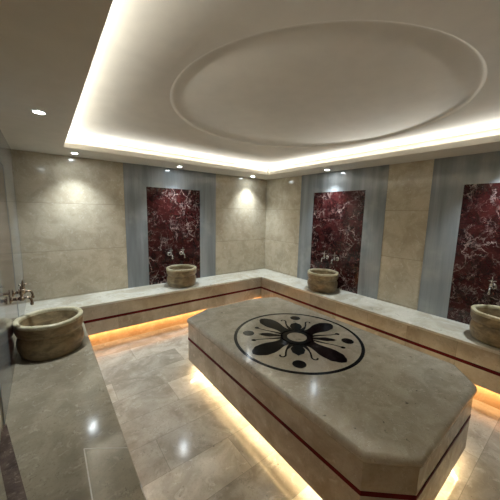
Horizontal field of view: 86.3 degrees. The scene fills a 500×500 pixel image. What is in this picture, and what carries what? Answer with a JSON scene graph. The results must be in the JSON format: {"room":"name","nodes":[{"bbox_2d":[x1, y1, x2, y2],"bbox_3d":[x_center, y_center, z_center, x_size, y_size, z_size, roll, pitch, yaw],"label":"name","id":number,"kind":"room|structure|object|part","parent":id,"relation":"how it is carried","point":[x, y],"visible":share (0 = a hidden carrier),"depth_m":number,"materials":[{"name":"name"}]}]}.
{"room":"spa","nodes":[
{"label":"spa","id":0,"kind":"room"},
{"bbox_2d":[0,400,2,440],"bbox_3d":[-1.298,0.163,1.213,0.120,2.720,5.070,-5,10,-37],"label":"wall","id":1,"kind":"structure","parent":0,"point":[1,416],"depth_m":1.38,"materials":[{"name":"beige stone"}]},
{"bbox_2d":[0,130,25,424],"bbox_3d":[-2.005,-0.100,2.214,0.006,1.800,2.326,-5,10,-37],"label":"wall panel","id":2,"kind":"object","parent":1,"relation":"attached to","point":[11,266],"visible":0.85,"depth_m":2.06,"materials":[{"name":"grey stone"}]},
{"bbox_3d":[-1.837,0.086,2.013,0.004,1.495,0.840,-5,10,-37],"label":"inset panel","id":3,"kind":"part","parent":2,"relation":"part of","materials":[{"name":"grey stone"}]},
{"bbox_2d":[9,284,33,304],"bbox_3d":[-1.679,0.333,1.959,0.131,0.165,0.059,-5,10,-37],"label":"tap","id":4,"kind":"object","parent":2,"relation":"attached to","point":[21,298],"visible":1,"depth_m":1.95,"materials":[{"name":"silver metal"}]},
{"bbox_3d":[-1.649,0.378,1.988,0.054,0.070,0.023,-5,10,-37],"label":"spout","id":5,"kind":"part","parent":4,"relation":"part of","materials":[{"name":"silver metal"}]},
{"bbox_2d":[12,279,34,297],"bbox_3d":[-1.797,0.309,2.111,0.131,0.165,0.059,-5,10,-37],"label":"tap","id":6,"kind":"object","parent":2,"relation":"attached to","point":[22,282],"visible":0.84,"depth_m":2.10,"materials":[{"name":"silver metal"}]},
{"bbox_3d":[-1.768,0.353,2.141,0.054,0.070,0.023,-5,10,-37],"label":"spout","id":7,"kind":"part","parent":6,"relation":"part of","materials":[{"name":"silver metal"}]},
{"bbox_2d":[11,149,266,302],"bbox_3d":[-1.239,-0.280,4.346,3.825,2.720,0.120,-5,10,-37],"label":"wall","id":8,"kind":"structure","parent":0,"point":[71,210],"depth_m":3.54,"materials":[{"name":"beige stone"}]},
{"bbox_2d":[123,163,215,287],"bbox_3d":[-1.198,-0.376,4.282,1.485,1.800,0.006,-5,10,-37],"label":"wall panel","id":9,"kind":"object","parent":8,"relation":"attached to","point":[164,218],"visible":0.98,"depth_m":4.19,"materials":[{"name":"grey stone"}]},
{"bbox_3d":[-1.202,-0.225,4.303,0.874,1.495,0.004,-5,10,-37],"label":"inset panel","id":10,"kind":"part","parent":9,"relation":"part of","materials":[{"name":"red stone"}]},
{"bbox_2d":[0,0,499,179],"bbox_3d":[0.327,-1.039,2.206,3.825,0.161,4.950,-5,10,-37],"label":"ceiling","id":11,"kind":"structure","parent":0,"point":[261,89],"depth_m":1.58,"materials":[{"name":"paint"}]},
{"bbox_2d":[30,110,46,114],"bbox_3d":[-1.439,-0.938,1.818,0.090,0.004,0.090,-5,10,-37],"label":"recessed light","id":12,"kind":"object","parent":11,"relation":"in","point":[33,111],"visible":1,"depth_m":1.82,"materials":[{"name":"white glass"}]},
{"bbox_2d":[92,323,499,499],"bbox_3d":[0.272,1.442,2.558,4.065,0.120,5.190,-5,10,-37],"label":"floor","id":13,"kind":"structure","parent":0,"point":[184,439],"depth_m":2.05,"materials":[{"name":"tile"}]},
{"bbox_2d":[0,322,145,499],"bbox_3d":[-0.910,1.242,1.337,0.497,0.566,4.522,-5,10,-37],"label":"bench","id":14,"kind":"object","parent":13,"relation":"on","point":[68,441],"visible":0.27,"depth_m":1.38,"materials":[{"name":"beige stone"}]},
{"bbox_2d":[0,424,26,499],"bbox_3d":[-1.081,0.970,1.197,0.652,0.006,0.054,8,11,41],"label":"edging","id":15,"kind":"object","parent":14,"relation":"on","point":[13,484],"visible":1,"depth_m":1.17,"materials":[{"name":"brown stone"}]},
{"bbox_2d":[12,306,83,360],"bbox_3d":[-1.635,0.675,2.195,0.460,0.284,0.460,2,8,3],"label":"stone basin","id":16,"kind":"object","parent":14,"relation":"on","point":[53,332],"visible":1,"depth_m":2.06,"materials":[{"name":"beige stone"}]},
{"bbox_2d":[24,269,279,345],"bbox_3d":[-1.068,0.827,4.247,3.823,0.565,0.516,-5,10,-37],"label":"bench","id":17,"kind":"object","parent":13,"relation":"on","point":[113,315],"visible":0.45,"depth_m":3.77,"materials":[{"name":"beige stone"}]},
{"bbox_3d":[-1.062,0.561,4.209,3.823,0.028,0.516,-5,10,-37],"label":"seat","id":18,"kind":"part","parent":17,"relation":"part of","materials":[{"name":"stone"}]},
{"bbox_2d":[166,264,196,287],"bbox_3d":[-1.075,0.406,4.186,0.460,0.284,0.460,7,10,35],"label":"stone basin","id":19,"kind":"object","parent":17,"relation":"on","point":[180,275],"visible":1,"depth_m":4.01,"materials":[{"name":"beige stone"}]},
{"bbox_2d":[187,297,476,499],"bbox_3d":[0.458,1.096,2.447,1.311,0.604,2.298,-5,10,-37],"label":"platform","id":20,"kind":"object","parent":13,"relation":"on","point":[358,414],"visible":1,"depth_m":1.75,"materials":[{"name":"beige stone"}]},
{"bbox_2d":[261,273,499,409],"bbox_3d":[1.722,1.016,3.343,0.516,0.565,4.522,-5,10,-37],"label":"bench","id":21,"kind":"object","parent":13,"relation":"on","point":[450,341],"visible":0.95,"depth_m":2.99,"materials":[{"name":"beige stone"}]},
{"bbox_2d":[307,268,338,292],"bbox_3d":[1.113,0.467,4.094,0.460,0.284,0.460,-1,8,-16],"label":"stone basin","id":22,"kind":"object","parent":21,"relation":"on","point":[319,280],"visible":1,"depth_m":3.92,"materials":[{"name":"beige stone"}]},
{"bbox_3d":[1.755,0.756,3.270,0.516,0.028,4.432,-5,10,-37],"label":"seat","id":23,"kind":"part","parent":21,"relation":"part of","materials":[{"name":"stone"}]},
{"bbox_2d":[469,304,499,348],"bbox_3d":[2.351,0.720,2.499,0.460,0.284,0.460,0,8,-7],"label":"stone basin","id":24,"kind":"object","parent":21,"relation":"on","point":[484,326],"visible":1,"depth_m":2.46,"materials":[{"name":"beige stone"}]},
{"bbox_2d":[264,159,484,323],"bbox_3d":[1.832,-0.106,3.599,0.120,2.720,5.070,-5,10,-37],"label":"wall","id":25,"kind":"structure","parent":0,"point":[409,183],"depth_m":3.45,"materials":[{"name":"beige stone"}]},
{"bbox_2d":[297,165,388,298],"bbox_3d":[1.325,-0.300,4.137,0.006,1.800,1.480,-5,10,-37],"label":"wall panel","id":26,"kind":"object","parent":25,"relation":"attached to","point":[344,221],"visible":0.91,"depth_m":3.98,"materials":[{"name":"grey stone"}]},
{"bbox_2d":[321,251,328,261],"bbox_3d":[1.184,0.097,4.238,0.154,0.174,0.062,-5,10,-37],"label":"tap","id":27,"kind":"object","parent":26,"relation":"attached to","point":[327,256],"visible":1,"depth_m":4.23,"materials":[{"name":"silver metal"}]},
{"bbox_2d":[331,253,338,263],"bbox_3d":[1.297,0.120,4.091,0.154,0.174,0.062,-5,10,-37],"label":"tap","id":28,"kind":"object","parent":26,"relation":"attached to","point":[334,255],"visible":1,"depth_m":4.08,"materials":[{"name":"silver metal"}]},
{"bbox_3d":[1.319,-0.150,4.163,0.004,1.495,0.900,-5,10,-37],"label":"inset panel","id":29,"kind":"part","parent":26,"relation":"part of","materials":[{"name":"red stone"}]},
{"bbox_2d":[417,151,499,324],"bbox_3d":[2.534,-0.053,2.579,0.006,1.800,1.485,-5,10,-37],"label":"wall panel","id":30,"kind":"object","parent":25,"relation":"attached to","point":[462,246],"visible":0.96,"depth_m":2.88,"materials":[{"name":"grey stone"}]},
{"bbox_3d":[2.536,0.099,2.595,0.004,1.495,0.888,-5,10,-37],"label":"inset panel","id":31,"kind":"part","parent":30,"relation":"part of","materials":[{"name":"red stone"}]},
{"bbox_2d":[487,277,496,294],"bbox_3d":[2.409,0.348,2.658,0.154,0.174,0.062,-5,10,-37],"label":"tap","id":32,"kind":"object","parent":30,"relation":"attached to","point":[492,285],"visible":1,"depth_m":2.65,"materials":[{"name":"silver metal"}]}
]}

